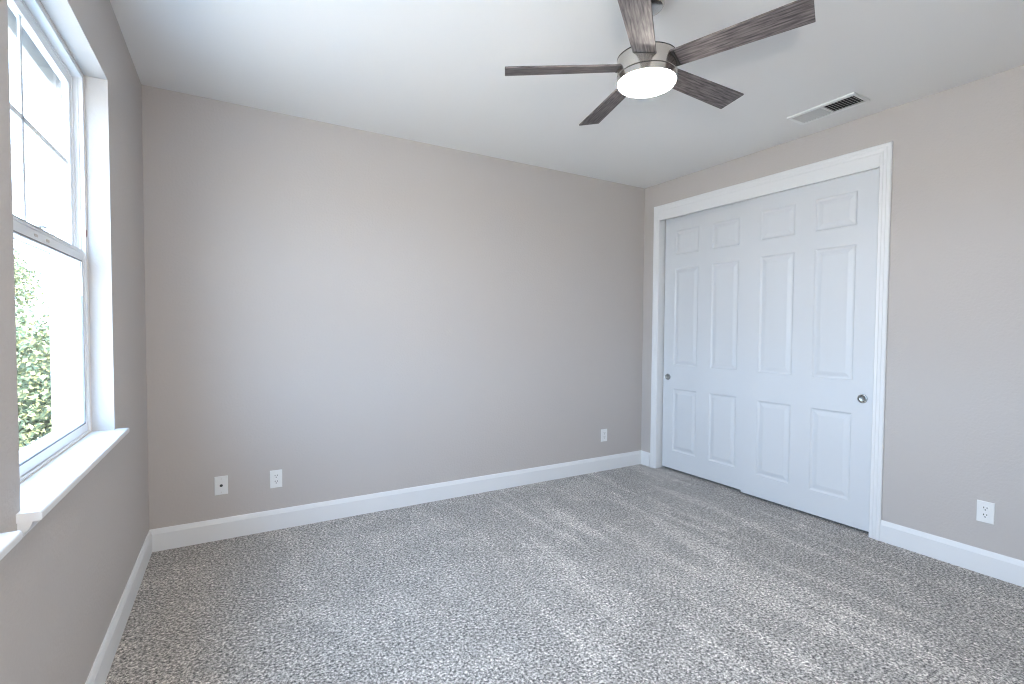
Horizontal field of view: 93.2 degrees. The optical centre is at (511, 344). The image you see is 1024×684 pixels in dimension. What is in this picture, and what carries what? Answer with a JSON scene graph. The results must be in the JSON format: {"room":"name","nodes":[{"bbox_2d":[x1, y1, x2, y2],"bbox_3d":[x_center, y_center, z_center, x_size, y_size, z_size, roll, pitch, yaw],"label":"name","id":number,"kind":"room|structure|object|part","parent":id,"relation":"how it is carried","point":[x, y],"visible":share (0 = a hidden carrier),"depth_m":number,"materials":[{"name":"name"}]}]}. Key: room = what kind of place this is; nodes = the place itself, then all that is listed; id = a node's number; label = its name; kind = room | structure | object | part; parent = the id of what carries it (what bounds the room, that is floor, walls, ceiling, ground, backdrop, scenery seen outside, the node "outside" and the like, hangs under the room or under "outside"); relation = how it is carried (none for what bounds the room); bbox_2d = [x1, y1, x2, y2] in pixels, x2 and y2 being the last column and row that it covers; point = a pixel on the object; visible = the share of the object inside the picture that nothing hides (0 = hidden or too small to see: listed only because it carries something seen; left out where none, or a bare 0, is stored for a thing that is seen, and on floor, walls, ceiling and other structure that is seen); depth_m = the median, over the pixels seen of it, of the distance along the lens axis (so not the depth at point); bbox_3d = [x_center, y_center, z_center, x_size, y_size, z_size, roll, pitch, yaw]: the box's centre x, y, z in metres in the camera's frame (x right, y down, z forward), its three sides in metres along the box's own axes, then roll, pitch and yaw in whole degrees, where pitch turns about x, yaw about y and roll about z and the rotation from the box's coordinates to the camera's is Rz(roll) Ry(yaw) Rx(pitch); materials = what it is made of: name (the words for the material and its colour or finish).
{"room":"empty bedroom","nodes":[
{"label":"empty bedroom","id":0,"kind":"room"},
{"bbox_2d":[57,76,69,430],"bbox_3d":[-0.790,0.726,0.192,0.020,7.200,12.000,-1,2,-30],"label":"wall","id":1,"kind":"structure","parent":0,"point":[63,262],"depth_m":1.98,"materials":[{"name":"white paint"}]},
{"bbox_2d":[7,5,64,458],"bbox_3d":[-1.627,-0.352,1.553,0.051,1.732,1.362,-1,2,-30],"label":"trim","id":2,"kind":"structure","parent":1,"relation":"attached to","point":[35,64],"depth_m":1.99,"materials":[{"name":"white paint"}]},
{"bbox_2d":[0,0,148,683],"bbox_3d":[-1.201,-0.074,1.052,0.140,2.740,4.350,-1,2,-30],"label":"wall","id":3,"kind":"structure","parent":0,"point":[62,586],"depth_m":1.89,"materials":[{"name":"beige paint"}]},
{"bbox_2d":[0,531,22,559],"bbox_3d":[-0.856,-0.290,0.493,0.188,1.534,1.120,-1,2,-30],"label":"window sill","id":4,"kind":"structure","parent":3,"relation":"in","point":[8,540],"depth_m":1.00,"materials":[{"name":"white plastic"}]},
{"bbox_2d":[7,0,128,536],"bbox_3d":[-1.477,-0.328,1.572,0.188,1.534,1.120,-1,2,-30],"label":"window","id":5,"kind":"structure","parent":3,"relation":"in","point":[48,473],"depth_m":1.83,"materials":[{"name":"white plastic"}]},
{"bbox_3d":[-1.541,-0.696,1.522,0.024,0.741,1.012,-1,2,-30],"label":"sash","id":6,"kind":"part","parent":5,"relation":"part of","materials":[{"name":"white plastic"}]},
{"bbox_3d":[-1.519,0.000,1.559,0.028,0.744,1.020,-1,2,-30],"label":"sash","id":7,"kind":"part","parent":5,"relation":"part of","materials":[{"name":"white plastic"}]},
{"bbox_3d":[-1.531,-0.356,1.540,0.064,1.478,1.060,-1,2,-30],"label":"frame","id":8,"kind":"part","parent":5,"relation":"part of","materials":[{"name":"white plastic"}]},
{"bbox_3d":[-1.454,0.391,1.610,0.125,0.022,1.120,-1,2,-30],"label":"sill","id":9,"kind":"part","parent":5,"relation":"part of","materials":[{"name":"white paint"}]},
{"bbox_2d":[85,530,151,683],"bbox_3d":[-1.143,1.227,1.132,0.014,0.134,4.050,-1,2,-30],"label":"baseboard","id":10,"kind":"structure","parent":3,"relation":"attached to","point":[98,674],"depth_m":2.07,"materials":[{"name":"white paint"}]},
{"bbox_2d":[141,84,644,529],"bbox_3d":[-0.063,-0.164,4.112,4.886,2.740,0.120,-1,2,-30],"label":"wall","id":11,"kind":"structure","parent":0,"point":[347,312],"depth_m":3.46,"materials":[{"name":"beige paint"}]},
{"bbox_2d":[214,475,227,494],"bbox_3d":[-1.833,0.886,3.052,0.073,0.117,0.014,-1,2,-30],"label":"jack plate","id":12,"kind":"object","parent":11,"relation":"attached to","point":[220,482],"visible":1,"depth_m":3.05,"materials":[{"name":"white plastic"}]},
{"bbox_2d":[270,469,281,487],"bbox_3d":[-1.563,0.888,3.210,0.073,0.117,0.009,-1,2,-30],"label":"power outlet","id":13,"kind":"object","parent":11,"relation":"attached to","point":[275,475],"visible":1,"depth_m":3.21,"materials":[{"name":"white plastic"}]},
{"bbox_2d":[150,450,640,551],"bbox_3d":[-0.427,1.145,3.870,3.986,0.134,0.014,-1,2,-30],"label":"baseboard","id":14,"kind":"structure","parent":11,"relation":"attached to","point":[165,538],"depth_m":3.50,"materials":[{"name":"white paint"}]},
{"bbox_2d":[601,429,606,441],"bbox_3d":[0.879,0.860,4.616,0.073,0.117,0.009,-1,2,-30],"label":"power outlet","id":15,"kind":"object","parent":11,"relation":"attached to","point":[603,431],"visible":1,"depth_m":4.61,"materials":[{"name":"white plastic"}]},
{"bbox_2d":[105,464,1023,683],"bbox_3d":[0.903,1.370,2.315,5.136,0.200,4.350,-1,2,-30],"label":"floor","id":16,"kind":"structure","parent":0,"point":[634,574],"depth_m":2.38,"materials":[{"name":"carpet"}]},
{"bbox_2d":[110,0,1023,187],"bbox_3d":[0.921,-1.544,2.223,5.136,0.150,4.350,-1,2,-30],"label":"ceiling","id":17,"kind":"structure","parent":0,"point":[432,72],"depth_m":2.56,"materials":[{"name":"white paint"}]},
{"bbox_2d":[505,0,815,125],"bbox_3d":[0.604,-1.277,2.065,1.144,0.376,1.183,-1,2,-30],"label":"ceiling fan","id":18,"kind":"object","parent":17,"relation":"hanging from","point":[649,67],"visible":1,"depth_m":1.94,"materials":[{"name":"brown wood"}]},
{"bbox_3d":[0.213,-1.174,2.066,0.496,0.007,0.120,0,15,3],"label":"blade","id":19,"kind":"part","parent":18,"relation":"part of","materials":[{"name":"brown wood"}]},
{"bbox_3d":[0.480,-1.189,2.394,0.120,0.007,0.496,-14,6,-14],"label":"blade","id":20,"kind":"part","parent":18,"relation":"part of","materials":[{"name":"grey wood"}]},
{"bbox_3d":[0.443,-1.163,1.711,0.120,0.007,0.496,15,7,20],"label":"blade","id":21,"kind":"part","parent":18,"relation":"part of","materials":[{"name":"brown wood"}]},
{"bbox_3d":[0.875,-1.185,2.241,0.496,0.007,0.120,-2,-10,-33],"label":"blade","id":22,"kind":"part","parent":18,"relation":"part of","materials":[{"name":"brown wood"}]},
{"bbox_3d":[0.852,-1.164,1.819,0.496,0.007,0.120,2,-11,39],"label":"blade","id":23,"kind":"part","parent":18,"relation":"part of","materials":[{"name":"brown wood"}]},
{"bbox_2d":[787,92,869,124],"bbox_3d":[1.983,-1.482,3.050,0.194,0.012,0.408,-1,2,-30],"label":"ceiling vent","id":24,"kind":"object","parent":17,"relation":"in","point":[853,99],"visible":1,"depth_m":3.03,"materials":[{"name":"white metal"}]},
{"bbox_2d":[641,65,1023,560],"bbox_3d":[2.426,-0.116,3.095,0.120,2.740,4.170,-1,2,-31],"label":"wall","id":25,"kind":"structure","parent":0,"point":[954,430],"depth_m":2.81,"materials":[{"name":"beige paint"}]},
{"bbox_2d":[641,450,649,466],"bbox_3d":[1.324,1.127,4.812,0.014,0.134,0.127,-1,2,-31],"label":"baseboard","id":26,"kind":"structure","parent":25,"relation":"attached to","point":[645,456],"depth_m":4.80,"materials":[{"name":"white paint"}]},
{"bbox_2d":[656,220,665,467],"bbox_3d":[1.925,-0.005,3.925,0.120,2.460,1.840,-1,2,-31],"label":"trim","id":27,"kind":"structure","parent":25,"relation":"attached to","point":[662,223],"depth_m":4.68,"materials":[{"name":"white paint"}]},
{"bbox_2d":[662,200,746,489],"bbox_3d":[1.715,-0.002,4.310,0.044,2.383,0.900,-1,2,-31],"label":"door","id":28,"kind":"structure","parent":25,"relation":"in","point":[705,254],"depth_m":4.29,"materials":[{"name":"white paint"}]},
{"bbox_2d":[659,155,879,220],"bbox_3d":[1.884,-1.199,3.857,0.030,0.077,1.800,-1,2,-31],"label":"trim","id":29,"kind":"structure","parent":25,"relation":"attached to","point":[871,163],"depth_m":3.62,"materials":[{"name":"white paint"}]},
{"bbox_2d":[650,141,892,540],"bbox_3d":[1.867,-0.038,3.888,0.018,2.527,1.934,-1,2,-31],"label":"trim","id":30,"kind":"structure","parent":25,"relation":"attached to","point":[885,150],"depth_m":3.11,"materials":[{"name":"white paint"}]},
{"bbox_2d":[741,168,878,531],"bbox_3d":[2.129,0.025,3.539,0.044,2.383,0.921,-1,2,-31],"label":"door","id":31,"kind":"structure","parent":25,"relation":"in","point":[810,269],"depth_m":3.48,"materials":[{"name":"white paint"}]},
{"bbox_3d":[2.317,0.355,3.203,0.010,0.060,0.060,-1,2,-31],"label":"cup pull","id":32,"kind":"part","parent":31,"relation":"part of","materials":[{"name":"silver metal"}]},
{"bbox_2d":[880,520,1023,586],"bbox_3d":[2.878,1.217,2.248,0.014,0.134,1.993,-1,2,-31],"label":"baseboard","id":33,"kind":"structure","parent":25,"relation":"attached to","point":[995,565],"depth_m":2.78,"materials":[{"name":"white paint"}]},
{"bbox_2d":[976,500,994,524],"bbox_3d":[2.618,0.924,2.677,0.009,0.117,0.073,-1,2,-31],"label":"power outlet","id":34,"kind":"object","parent":25,"relation":"attached to","point":[985,510],"visible":1,"depth_m":2.67,"materials":[{"name":"white plastic"}]},
{"bbox_2d":[981,513,988,518],"bbox_3d":[2.616,0.944,2.677,0.002,0.027,0.034,-1,2,-31],"label":"socket","id":35,"kind":"object","parent":34,"relation":"attached to","point":[983,515],"depth_m":2.68,"materials":[{"name":"white plastic"}]},
{"bbox_2d":[981,506,989,511],"bbox_3d":[2.616,0.905,2.675,0.002,0.027,0.034,-1,2,-31],"label":"socket","id":36,"kind":"object","parent":34,"relation":"attached to","point":[983,508],"depth_m":2.67,"materials":[{"name":"white plastic"}]},
{"label":"outside","id":37,"kind":"structure","parent":0,"visible":0},
{"bbox_3d":[-33.298,4.336,-3.389,59.700,0.200,100.000,-1,2,-30],"label":"ground","id":38,"kind":"structure","parent":37,"visible":0},
{"bbox_2d":[14,248,49,422],"bbox_3d":[-10.645,0.901,9.726,2.934,6.124,2.872,-1,2,-30],"label":"tree","id":39,"kind":"object","parent":38,"relation":"on","point":[21,270],"visible":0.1,"depth_m":10.08,"materials":[{"name":"green plant"}]},
{"bbox_2d":[15,296,51,450],"bbox_3d":[-6.720,1.703,6.954,3.019,4.746,2.855,1,2,26],"label":"tree","id":40,"kind":"object","parent":38,"relation":"on","point":[33,409],"visible":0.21,"depth_m":6.32,"materials":[{"name":"green plant"}]}
]}

